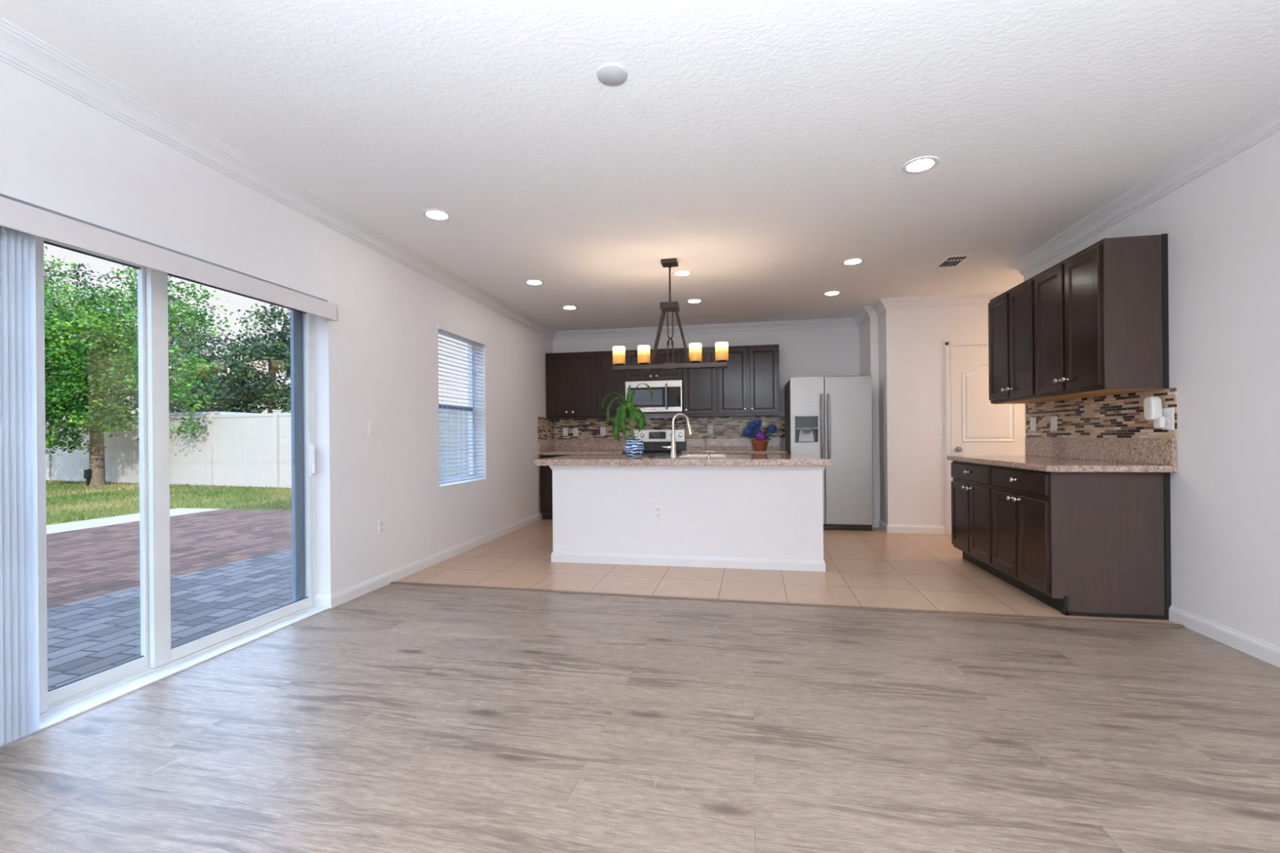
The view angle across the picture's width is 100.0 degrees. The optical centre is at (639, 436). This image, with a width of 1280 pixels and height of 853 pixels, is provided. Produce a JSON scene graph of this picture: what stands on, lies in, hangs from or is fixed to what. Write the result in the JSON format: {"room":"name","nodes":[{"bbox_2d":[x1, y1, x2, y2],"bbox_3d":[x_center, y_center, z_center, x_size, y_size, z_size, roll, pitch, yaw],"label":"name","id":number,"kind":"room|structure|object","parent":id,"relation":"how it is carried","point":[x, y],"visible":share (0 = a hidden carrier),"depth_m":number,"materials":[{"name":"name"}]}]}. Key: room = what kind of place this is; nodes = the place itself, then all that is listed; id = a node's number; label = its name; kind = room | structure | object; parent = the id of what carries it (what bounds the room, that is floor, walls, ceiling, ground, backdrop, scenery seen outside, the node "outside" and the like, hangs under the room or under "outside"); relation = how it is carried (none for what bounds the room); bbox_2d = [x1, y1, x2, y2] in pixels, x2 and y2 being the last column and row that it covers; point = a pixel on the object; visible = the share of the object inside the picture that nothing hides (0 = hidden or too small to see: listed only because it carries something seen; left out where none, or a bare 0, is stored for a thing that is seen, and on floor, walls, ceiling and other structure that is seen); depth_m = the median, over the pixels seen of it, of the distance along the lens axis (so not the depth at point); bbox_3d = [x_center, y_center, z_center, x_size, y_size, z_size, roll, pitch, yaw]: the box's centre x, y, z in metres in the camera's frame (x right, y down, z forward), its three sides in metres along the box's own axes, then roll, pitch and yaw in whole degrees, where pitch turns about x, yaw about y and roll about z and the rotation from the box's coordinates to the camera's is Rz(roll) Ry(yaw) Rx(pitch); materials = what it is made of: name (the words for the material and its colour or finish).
{"room":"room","nodes":[
{"label":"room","id":0,"kind":"room"},
{"bbox_2d":[0,60,552,594],"bbox_3d":[-2.313,-0.129,2.700,0.200,2.730,10.663,-1,0,11],"label":"wall","id":1,"kind":"structure","parent":0,"point":[61,155],"depth_m":3.72,"materials":[{"name":"paint"}]},
{"bbox_2d":[0,235,329,747],"bbox_3d":[-2.419,0.132,2.094,0.199,2.050,2.992,-1,0,11],"label":"door","id":2,"kind":"structure","parent":1,"relation":"in","point":[157,660],"depth_m":2.60,"materials":[{"name":"white metal"}]},
{"bbox_2d":[0,196,337,745],"bbox_3d":[-2.295,0.133,1.992,0.093,1.970,3.093,-1,0,11],"label":"vertical blind","id":3,"kind":"object","parent":1,"relation":"attached to","point":[20,223],"visible":1,"depth_m":2.00,"materials":[{"name":"plastic"}]},
{"bbox_2d":[368,420,374,436],"bbox_3d":[-1.973,-0.057,3.950,0.011,0.116,0.072,-1,0,11],"label":"light switch","id":4,"kind":"object","parent":1,"relation":"attached to","point":[371,423],"visible":1,"depth_m":3.94,"materials":[{"name":"white plastic"}]},
{"bbox_2d":[377,518,384,535],"bbox_3d":[-1.949,0.683,4.046,0.009,0.116,0.072,-1,0,11],"label":"wall outlet","id":5,"kind":"object","parent":1,"relation":"attached to","point":[380,522],"visible":1,"depth_m":4.04,"materials":[{"name":"white plastic"}]},
{"bbox_2d":[315,513,538,608],"bbox_3d":[-1.752,1.086,5.362,0.119,0.090,3.702,-1,0,11],"label":"baseboard","id":6,"kind":"structure","parent":1,"relation":"attached to","point":[339,597],"depth_m":4.37,"materials":[{"name":"paint"}]},
{"bbox_2d":[437,331,475,484],"bbox_3d":[-1.878,-0.288,5.313,0.062,1.490,0.910,-1,0,11],"label":"window","id":7,"kind":"structure","parent":1,"relation":"in","point":[471,430],"depth_m":5.72,"materials":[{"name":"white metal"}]},
{"bbox_2d":[436,320,487,484],"bbox_3d":[-1.750,-0.301,5.289,0.087,1.475,0.934,-1,0,11],"label":"horizontal blind","id":8,"kind":"object","parent":7,"relation":"attached to","point":[443,327],"visible":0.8,"depth_m":5.25,"materials":[{"name":"plastic"}]},
{"bbox_2d":[0,16,1004,340],"bbox_3d":[1.346,-1.471,2.017,7.267,0.110,10.463,-1,0,11],"label":"trim","id":9,"kind":"structure","parent":1,"relation":"attached to","point":[20,49],"depth_m":3.08,"materials":[{"name":"paint"}]},
{"bbox_2d":[537,417,554,439],"bbox_3d":[-1.312,-0.105,7.505,0.008,0.304,0.630,-1,0,11],"label":"backsplash","id":10,"kind":"structure","parent":1,"relation":"attached to","point":[545,427],"depth_m":7.45,"materials":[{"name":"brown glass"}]},
{"bbox_2d":[0,583,1279,852],"bbox_3d":[-0.073,1.167,0.336,5.487,0.100,6.830,-1,0,11],"label":"floor","id":11,"kind":"structure","parent":0,"point":[390,717],"depth_m":1.98,"materials":[{"name":"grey wood"}]},
{"bbox_2d":[390,581,1185,626],"bbox_3d":[0.597,1.108,3.611,5.169,0.006,0.032,-1,0,12],"label":"trim","id":12,"kind":"structure","parent":11,"relation":"on","point":[393,582],"depth_m":3.49,"materials":[{"name":"wood"}]},
{"bbox_2d":[0,0,1279,331],"bbox_3d":[1.295,-1.586,2.026,7.567,0.120,10.663,-1,0,11],"label":"ceiling","id":13,"kind":"structure","parent":0,"point":[761,147],"depth_m":2.56,"materials":[{"name":"white paint"}]},
{"bbox_2d":[422,208,451,220],"bbox_3d":[-1.376,-1.498,3.638,0.190,0.008,0.190,-1,0,11],"label":"recessed light","id":14,"kind":"object","parent":13,"relation":"in","point":[433,214],"visible":1,"depth_m":3.63,"materials":[{"name":"white plastic"}]},
{"bbox_2d":[524,279,544,285],"bbox_3d":[-1.032,-1.501,5.247,0.190,0.008,0.190,-1,0,11],"label":"recessed light","id":15,"kind":"object","parent":13,"relation":"in","point":[531,282],"visible":1,"depth_m":5.23,"materials":[{"name":"white plastic"}]},
{"bbox_2d":[561,305,577,309],"bbox_3d":[-0.823,-1.503,6.284,0.190,0.008,0.190,-1,0,11],"label":"recessed light","id":16,"kind":"object","parent":13,"relation":"in","point":[566,307],"visible":1,"depth_m":6.27,"materials":[{"name":"white plastic"}]},
{"bbox_2d":[596,63,627,85],"bbox_3d":[-0.117,-1.508,2.244,0.128,0.009,0.128,-1,0,11],"label":"smoke detector","id":17,"kind":"object","parent":13,"relation":"attached to","point":[612,74],"visible":1,"depth_m":2.23,"materials":[{"name":"white plastic"}]},
{"bbox_2d":[613,257,728,371],"bbox_3d":[0.252,-1.046,4.651,1.005,0.940,0.156,-1,0,11],"label":"chandelier","id":18,"kind":"object","parent":13,"relation":"hanging from","point":[694,357],"visible":1,"depth_m":4.62,"materials":[{"name":"brown metal"}]},
{"bbox_2d":[671,270,692,276],"bbox_3d":[0.394,-1.513,4.993,0.190,0.008,0.190,-1,0,11],"label":"recessed light","id":19,"kind":"object","parent":13,"relation":"in","point":[678,273],"visible":1,"depth_m":4.99,"materials":[{"name":"white plastic"}]},
{"bbox_2d":[685,298,702,303],"bbox_3d":[0.610,-1.515,6.028,0.190,0.008,0.190,-1,0,11],"label":"recessed light","id":20,"kind":"object","parent":13,"relation":"in","point":[691,300],"visible":1,"depth_m":6.02,"materials":[{"name":"white plastic"}]},
{"bbox_2d":[822,290,841,295],"bbox_3d":[2.055,-1.528,5.748,0.190,0.008,0.190,-1,0,11],"label":"recessed light","id":21,"kind":"object","parent":13,"relation":"in","point":[832,292],"visible":1,"depth_m":5.74,"materials":[{"name":"white plastic"}]},
{"bbox_2d":[841,257,864,265],"bbox_3d":[1.863,-1.526,4.701,0.190,0.008,0.190,-1,0,11],"label":"recessed light","id":22,"kind":"object","parent":13,"relation":"in","point":[852,261],"visible":1,"depth_m":4.70,"materials":[{"name":"white plastic"}]},
{"bbox_2d":[901,155,939,173],"bbox_3d":[1.577,-1.524,3.022,0.190,0.008,0.190,-1,0,11],"label":"recessed light","id":23,"kind":"object","parent":13,"relation":"in","point":[921,164],"visible":1,"depth_m":3.02,"materials":[{"name":"white plastic"}]},
{"bbox_2d":[935,254,971,267],"bbox_3d":[2.754,-1.536,4.731,0.180,0.004,0.315,-1,0,11],"label":"ceiling vent","id":24,"kind":"object","parent":13,"relation":"in","point":[950,261],"visible":1,"depth_m":4.72,"materials":[{"name":"white plastic"}]},
{"bbox_2d":[552,327,859,450],"bbox_3d":[0.925,-0.157,7.480,4.419,2.730,0.120,-1,0,11],"label":"wall","id":25,"kind":"structure","parent":0,"point":[833,352],"depth_m":7.22,"materials":[{"name":"paint"}]},
{"bbox_2d":[545,351,600,419],"bbox_3d":[-0.932,-0.704,7.572,0.737,0.914,0.374,-1,0,11],"label":"upper cabinet","id":26,"kind":"object","parent":25,"relation":"attached to","point":[571,377],"visible":0.95,"depth_m":7.42,"materials":[{"name":"brown wood"}]},
{"bbox_2d":[596,350,628,418],"bbox_3d":[-0.365,-0.709,7.467,0.412,0.914,0.374,-1,0,11],"label":"upper cabinet","id":27,"kind":"object","parent":25,"relation":"attached to","point":[609,381],"visible":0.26,"depth_m":7.33,"materials":[{"name":"brown wood"}]},
{"bbox_2d":[626,347,683,382],"bbox_3d":[0.215,-0.956,7.358,0.768,0.430,0.374,-1,0,11],"label":"upper cabinet","id":28,"kind":"object","parent":25,"relation":"attached to","point":[661,354],"visible":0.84,"depth_m":7.20,"materials":[{"name":"brown wood"}]},
{"bbox_2d":[625,380,683,413],"bbox_3d":[0.210,-0.529,7.312,0.762,0.417,0.445,-1,0,11],"label":"microwave","id":29,"kind":"object","parent":28,"relation":"attached to","point":[668,395],"visible":0.94,"depth_m":7.14,"materials":[{"name":"grey metal"}]},
{"bbox_2d":[554,416,785,439],"bbox_3d":[0.352,-0.113,7.521,3.257,0.290,0.008,-1,0,11],"label":"backsplash","id":30,"kind":"structure","parent":25,"relation":"attached to","point":[722,427],"depth_m":7.48,"materials":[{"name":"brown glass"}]},
{"bbox_2d":[563,427,568,435],"bbox_3d":[-1.083,-0.061,7.778,0.072,0.116,0.011,-1,0,11],"label":"light switch","id":31,"kind":"object","parent":30,"relation":"attached to","point":[565,429],"visible":1,"depth_m":7.77,"materials":[{"name":"white plastic"}]},
{"bbox_2d":[573,427,577,435],"bbox_3d":[-0.928,-0.062,7.750,0.072,0.116,0.009,-1,0,11],"label":"wall outlet","id":32,"kind":"object","parent":30,"relation":"attached to","point":[575,429],"visible":1,"depth_m":7.75,"materials":[{"name":"white plastic"}]},
{"bbox_2d":[600,426,605,435],"bbox_3d":[-0.529,-0.069,7.675,0.072,0.116,0.009,-1,0,11],"label":"wall outlet","id":33,"kind":"object","parent":30,"relation":"attached to","point":[602,428],"visible":1,"depth_m":7.67,"materials":[{"name":"white plastic"}]},
{"bbox_2d":[707,425,712,434],"bbox_3d":[0.969,-0.089,7.396,0.072,0.116,0.009,-1,0,11],"label":"wall outlet","id":34,"kind":"object","parent":30,"relation":"attached to","point":[709,427],"visible":1,"depth_m":7.39,"materials":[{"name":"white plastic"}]},
{"bbox_2d":[682,346,718,417],"bbox_3d":[0.820,-0.719,7.246,0.455,0.914,0.374,-1,0,11],"label":"upper cabinet","id":35,"kind":"object","parent":25,"relation":"attached to","point":[700,385],"visible":0.8,"depth_m":7.10,"materials":[{"name":"brown wood"}]},
{"bbox_2d":[717,344,779,417],"bbox_3d":[1.433,-0.725,7.132,0.789,0.914,0.374,-1,0,11],"label":"upper cabinet","id":36,"kind":"object","parent":25,"relation":"attached to","point":[749,384],"visible":0.95,"depth_m":6.99,"materials":[{"name":"brown wood"}]},
{"bbox_2d":[394,519,1176,623],"bbox_3d":[1.927,1.149,5.289,7.367,0.100,4.026,-1,0,11],"label":"floor","id":37,"kind":"structure","parent":0,"point":[876,567],"depth_m":4.23,"materials":[{"name":"beige tile"}]},
{"bbox_2d":[539,454,571,519],"bbox_3d":[-0.730,0.685,7.389,1.149,0.875,0.664,-1,0,11],"label":"base cabinet","id":38,"kind":"object","parent":37,"relation":"on","point":[545,472],"visible":0.06,"depth_m":7.19,"materials":[{"name":"brown wood"}]},
{"bbox_2d":[537,439,626,454],"bbox_3d":[-0.742,0.144,7.401,1.163,0.204,0.644,-1,0,11],"label":"countertop","id":39,"kind":"structure","parent":38,"relation":"on","point":[547,446],"depth_m":7.65,"materials":[{"name":"stone"}]},
{"bbox_2d":[622,429,685,454],"bbox_3d":[0.203,0.512,7.180,0.758,1.205,0.712,-1,0,11],"label":"range","id":40,"kind":"object","parent":37,"relation":"on","point":[651,439],"visible":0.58,"depth_m":7.43,"materials":[{"name":"grey metal"}]},
{"bbox_2d":[622,449,684,452],"bbox_3d":[0.197,0.200,7.167,0.758,0.018,0.563,-1,0,11],"label":"cooktop","id":41,"kind":"object","parent":40,"relation":"in","point":[645,451],"depth_m":6.91,"materials":[{"name":"black glass"}]},
{"bbox_2d":[549,465,826,571],"bbox_3d":[0.439,0.682,5.036,2.360,0.861,0.940,-1,0,11],"label":"kitchen island","id":42,"kind":"object","parent":37,"relation":"on","point":[762,517],"visible":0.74,"depth_m":4.58,"materials":[{"name":"paint"}]},
{"bbox_2d":[653,505,662,519],"bbox_3d":[0.157,0.655,4.628,0.072,0.116,0.009,-1,0,11],"label":"wall outlet","id":43,"kind":"object","parent":42,"relation":"attached to","point":[658,514],"visible":1,"depth_m":4.62,"materials":[{"name":"white plastic"}]},
{"bbox_2d":[534,454,832,466],"bbox_3d":[0.403,0.223,5.088,2.533,0.054,1.088,-1,0,11],"label":"island countertop","id":44,"kind":"structure","parent":42,"relation":"on","point":[573,460],"depth_m":4.64,"materials":[{"name":"stone"}]},
{"bbox_2d":[601,383,653,456],"bbox_3d":[-0.128,-0.163,5.358,0.522,0.726,0.210,-1,0,11],"label":"potted plant","id":45,"kind":"object","parent":44,"relation":"on","point":[633,447],"visible":1,"depth_m":5.30,"materials":[{"name":"green plant"}]},
{"bbox_2d":[662,413,692,457],"bbox_3d":[0.352,-0.011,5.024,0.291,0.415,0.060,-1,0,-8],"label":"faucet","id":46,"kind":"object","parent":44,"relation":"on","point":[673,446],"visible":0.99,"depth_m":5.01,"materials":[{"name":"silver metal"}]},
{"bbox_2d":[679,453,726,457],"bbox_3d":[0.628,0.288,5.275,0.436,0.205,0.436,-1,0,11],"label":"sink","id":47,"kind":"object","parent":44,"relation":"in","point":[705,455],"visible":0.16,"depth_m":5.31,"materials":[{"name":"silver metal"}]},
{"bbox_2d":[784,375,873,529],"bbox_3d":[2.295,0.195,6.624,0.909,1.777,0.937,-1,0,11],"label":"refrigerator","id":48,"kind":"object","parent":37,"relation":"on","point":[830,417],"visible":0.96,"depth_m":6.22,"materials":[{"name":"grey metal"}]},
{"bbox_2d":[951,460,1004,581],"bbox_3d":[3.018,0.652,4.384,0.680,0.875,0.778,-1,0,11],"label":"base cabinet","id":49,"kind":"object","parent":37,"relation":"on","point":[971,486],"visible":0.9,"depth_m":4.37,"materials":[{"name":"brown wood"}]},
{"bbox_2d":[991,465,1171,620],"bbox_3d":[2.875,0.653,3.616,0.680,0.875,0.776,-1,0,11],"label":"base cabinet","id":50,"kind":"object","parent":37,"relation":"on","point":[1095,544],"visible":0.95,"depth_m":3.26,"materials":[{"name":"brown wood"}]},
{"bbox_2d":[946,437,1177,472],"bbox_3d":[2.950,0.114,3.990,0.660,0.198,1.645,-1,0,11],"label":"countertop","id":51,"kind":"structure","parent":50,"relation":"on","point":[1082,455],"depth_m":3.58,"materials":[{"name":"stone"}]},
{"bbox_3d":[1.223,0.668,7.026,1.296,0.875,0.664,-1,0,11],"label":"base cabinet","id":52,"kind":"object","parent":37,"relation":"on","visible":0},
{"bbox_2d":[681,437,787,454],"bbox_3d":[1.227,0.127,7.034,1.307,0.204,0.644,-1,0,11],"label":"countertop","id":53,"kind":"structure","parent":52,"relation":"on","point":[736,446],"depth_m":7.30,"materials":[{"name":"stone"}]},
{"bbox_2d":[740,417,778,450],"bbox_3d":[1.520,-0.025,6.828,0.452,0.420,0.280,-1,0,31],"label":"flower pot","id":54,"kind":"object","parent":53,"relation":"on","point":[760,443],"visible":1,"depth_m":6.79,"materials":[{"name":"ceramic"}]},
{"bbox_2d":[858,305,988,529],"bbox_3d":[4.299,-0.187,6.295,3.048,2.730,0.974,-1,0,11],"label":"wall","id":55,"kind":"structure","parent":0,"point":[902,350],"depth_m":6.03,"materials":[{"name":"paint"}]},
{"bbox_2d":[872,519,945,533],"bbox_3d":[2.925,1.045,6.315,0.473,0.090,1.078,-1,0,-29],"label":"baseboard","id":56,"kind":"structure","parent":55,"relation":"attached to","point":[921,529],"depth_m":6.03,"materials":[{"name":"paint"}]},
{"bbox_2d":[935,423,942,434],"bbox_3d":[3.332,-0.080,5.974,0.072,0.116,0.011,-1,0,11],"label":"light switch","id":57,"kind":"object","parent":55,"relation":"attached to","point":[939,427],"visible":1,"depth_m":5.97,"materials":[{"name":"white plastic"}]},
{"bbox_2d":[943,339,1025,533],"bbox_3d":[3.811,0.014,5.853,0.884,2.137,0.076,-1,0,11],"label":"door","id":58,"kind":"structure","parent":55,"relation":"in","point":[977,426],"depth_m":5.91,"materials":[{"name":"paint"}]},
{"bbox_2d":[1023,131,1279,647],"bbox_3d":[3.693,-0.182,0.449,2.100,2.730,8.435,-1,0,11],"label":"wall","id":59,"kind":"structure","parent":0,"point":[1222,226],"depth_m":2.81,"materials":[{"name":"paint"}]},
{"bbox_2d":[987,275,1083,404],"bbox_3d":[3.146,-0.739,4.331,0.384,0.916,0.746,-1,0,11],"label":"upper cabinet","id":60,"kind":"object","parent":59,"relation":"attached to","point":[1011,337],"visible":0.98,"depth_m":4.29,"materials":[{"name":"brown wood"}]},
{"bbox_2d":[1034,233,1168,398],"bbox_3d":[3.008,-0.739,3.586,0.384,0.918,0.762,-1,0,11],"label":"upper cabinet","id":61,"kind":"object","parent":59,"relation":"attached to","point":[1101,319],"visible":1,"depth_m":3.25,"materials":[{"name":"brown wood"}]},
{"bbox_2d":[1026,387,1177,438],"bbox_3d":[3.270,-0.136,3.938,0.008,0.294,1.660,-1,0,11],"label":"backsplash","id":62,"kind":"structure","parent":59,"relation":"attached to","point":[1122,415],"depth_m":3.76,"materials":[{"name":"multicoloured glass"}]},
{"bbox_2d":[1030,417,1035,431],"bbox_3d":[3.389,-0.104,4.633,0.011,0.116,0.085,-1,0,11],"label":"light switch","id":63,"kind":"object","parent":62,"relation":"attached to","point":[1033,420],"visible":1,"depth_m":4.62,"materials":[{"name":"white plastic"}]},
{"bbox_2d":[1050,416,1057,430],"bbox_3d":[3.333,-0.103,4.328,0.011,0.116,0.085,-1,0,11],"label":"light switch","id":64,"kind":"object","parent":62,"relation":"attached to","point":[1053,419],"visible":1,"depth_m":4.32,"materials":[{"name":"white plastic"}]},
{"bbox_2d":[1143,396,1165,428],"bbox_3d":[3.095,-0.142,3.232,0.057,0.192,0.097,-1,0,11],"label":"air freshener","id":65,"kind":"object","parent":62,"relation":"attached to","point":[1153,406],"visible":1,"depth_m":3.21,"materials":[{"name":"white plastic"}]},
{"bbox_2d":[1162,407,1174,430],"bbox_3d":[3.118,-0.102,3.173,0.009,0.130,0.085,-1,0,11],"label":"wall outlet","id":66,"kind":"object","parent":62,"relation":"attached to","point":[1168,413],"visible":0.99,"depth_m":3.16,"materials":[{"name":"white plastic"}]},
{"bbox_2d":[1164,412,1169,417],"bbox_3d":[3.115,-0.126,3.174,0.002,0.029,0.032,-1,0,11],"label":"socket","id":67,"kind":"object","parent":66,"relation":"attached to","point":[1166,414],"depth_m":3.17,"materials":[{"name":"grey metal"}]},
{"bbox_2d":[1165,420,1169,425],"bbox_3d":[3.115,-0.077,3.174,0.002,0.029,0.032,-1,0,11],"label":"socket","id":68,"kind":"object","parent":66,"relation":"attached to","point":[1167,422],"depth_m":3.17,"materials":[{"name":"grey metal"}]},
{"bbox_2d":[1007,94,1279,275],"bbox_3d":[3.654,-1.491,0.552,2.192,0.110,8.427,-1,0,11],"label":"trim","id":69,"kind":"structure","parent":59,"relation":"attached to","point":[1264,122],"depth_m":3.11,"materials":[{"name":"paint"}]},
{"bbox_2d":[1168,604,1279,667],"bbox_3d":[2.524,1.049,-0.115,0.014,0.090,6.695,-1,0,11],"label":"baseboard","id":70,"kind":"structure","parent":59,"relation":"attached to","point":[1269,653],"depth_m":2.80,"materials":[{"name":"paint"}]},
{"label":"outside","id":71,"kind":"structure","parent":0,"visible":0},
{"bbox_2d":[45,480,291,524],"bbox_3d":[-12.471,1.388,9.443,40.000,0.115,38.000,-1,0,11],"label":"lawn","id":72,"kind":"structure","parent":71,"point":[97,512],"depth_m":10.67,"materials":[{"name":"green plant"}]},
{"bbox_2d":[83,468,92,486],"bbox_3d":[-14.952,1.127,14.543,0.140,0.480,0.120,-1,0,11],"label":"utility box","id":73,"kind":"object","parent":72,"relation":"on","point":[87,473],"visible":0.96,"depth_m":14.51,"materials":[{"name":"black plastic"}]},
{"bbox_2d":[44,262,137,405],"bbox_3d":[-23.015,-2.863,22.113,5.375,8.663,4.437,-1,0,20],"label":"tree","id":74,"kind":"object","parent":72,"relation":"on","point":[79,265],"visible":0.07,"depth_m":21.94,"materials":[{"name":"green plant"}]},
{"bbox_2d":[44,246,184,486],"bbox_3d":[-15.400,-2.045,14.489,5.664,6.892,3.656,-1,0,21],"label":"shade tree","id":75,"kind":"object","parent":72,"relation":"on","point":[71,376],"visible":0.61,"depth_m":13.96,"materials":[{"name":"green plant"}]},
{"bbox_2d":[83,295,225,417],"bbox_3d":[-19.089,-2.191,21.316,4.985,7.249,4.148,-1,0,21],"label":"tree","id":76,"kind":"object","parent":72,"relation":"on","point":[131,393],"visible":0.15,"depth_m":20.99,"materials":[{"name":"green plant"}]},
{"bbox_2d":[86,265,238,438],"bbox_3d":[-12.523,-1.740,14.207,3.504,6.231,2.515,-1,0,11],"label":"young tree","id":77,"kind":"object","parent":72,"relation":"on","point":[188,313],"visible":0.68,"depth_m":14.07,"materials":[{"name":"green plant"}]},
{"bbox_2d":[128,325,276,413],"bbox_3d":[-16.278,-1.401,20.489,4.879,5.621,3.818,-1,0,6],"label":"tree","id":78,"kind":"object","parent":72,"relation":"on","point":[212,355],"visible":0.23,"depth_m":19.86,"materials":[{"name":"green plant"}]},
{"bbox_2d":[168,411,259,416],"bbox_3d":[-12.970,0.320,16.654,2.100,2.040,1.900,-1,0,11],"label":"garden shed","id":79,"kind":"object","parent":72,"relation":"on","point":[179,414],"visible":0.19,"depth_m":15.77,"materials":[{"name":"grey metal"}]},
{"bbox_2d":[191,302,290,413],"bbox_3d":[-13.831,-1.837,19.818,4.625,6.449,4.200,-1,0,11],"label":"tree","id":80,"kind":"object","parent":72,"relation":"on","point":[256,353],"visible":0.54,"depth_m":19.09,"materials":[{"name":"green plant"}]},
{"bbox_2d":[45,408,468,488],"bbox_3d":[-13.687,0.361,15.069,28.950,1.970,0.150,-1,0,19],"label":"vinyl fence","id":81,"kind":"object","parent":72,"relation":"on","point":[253,450],"visible":0.16,"depth_m":14.15,"materials":[{"name":"white plastic"}]},
{"bbox_2d":[267,317,290,413],"bbox_3d":[-10.989,-1.534,19.526,4.007,5.794,3.904,-1,0,44],"label":"tree","id":82,"kind":"object","parent":72,"relation":"on","point":[282,344],"visible":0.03,"depth_m":18.74,"materials":[{"name":"green plant"}]},
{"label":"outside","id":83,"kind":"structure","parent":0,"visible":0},
{"bbox_2d":[47,547,292,689],"bbox_3d":[-3.653,1.298,1.674,2.083,0.100,13.950,-1,0,11],"label":"patio","id":84,"kind":"structure","parent":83,"point":[90,636],"depth_m":3.79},
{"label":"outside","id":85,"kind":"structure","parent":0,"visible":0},
{"bbox_2d":[46,508,292,608],"bbox_3d":[-6.644,1.324,2.230,3.998,0.100,13.950,-1,0,11],"label":"patio","id":86,"kind":"structure","parent":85,"point":[82,564],"depth_m":6.04,"materials":[{"name":"brown brick"}]},
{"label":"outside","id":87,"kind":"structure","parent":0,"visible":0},
{"bbox_2d":[46,507,222,533],"bbox_3d":[-9.077,1.346,2.683,0.948,0.100,13.950,-1,0,11],"label":"patio edge","id":88,"kind":"structure","parent":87,"point":[66,526],"depth_m":8.10,"materials":[{"name":"concrete"}]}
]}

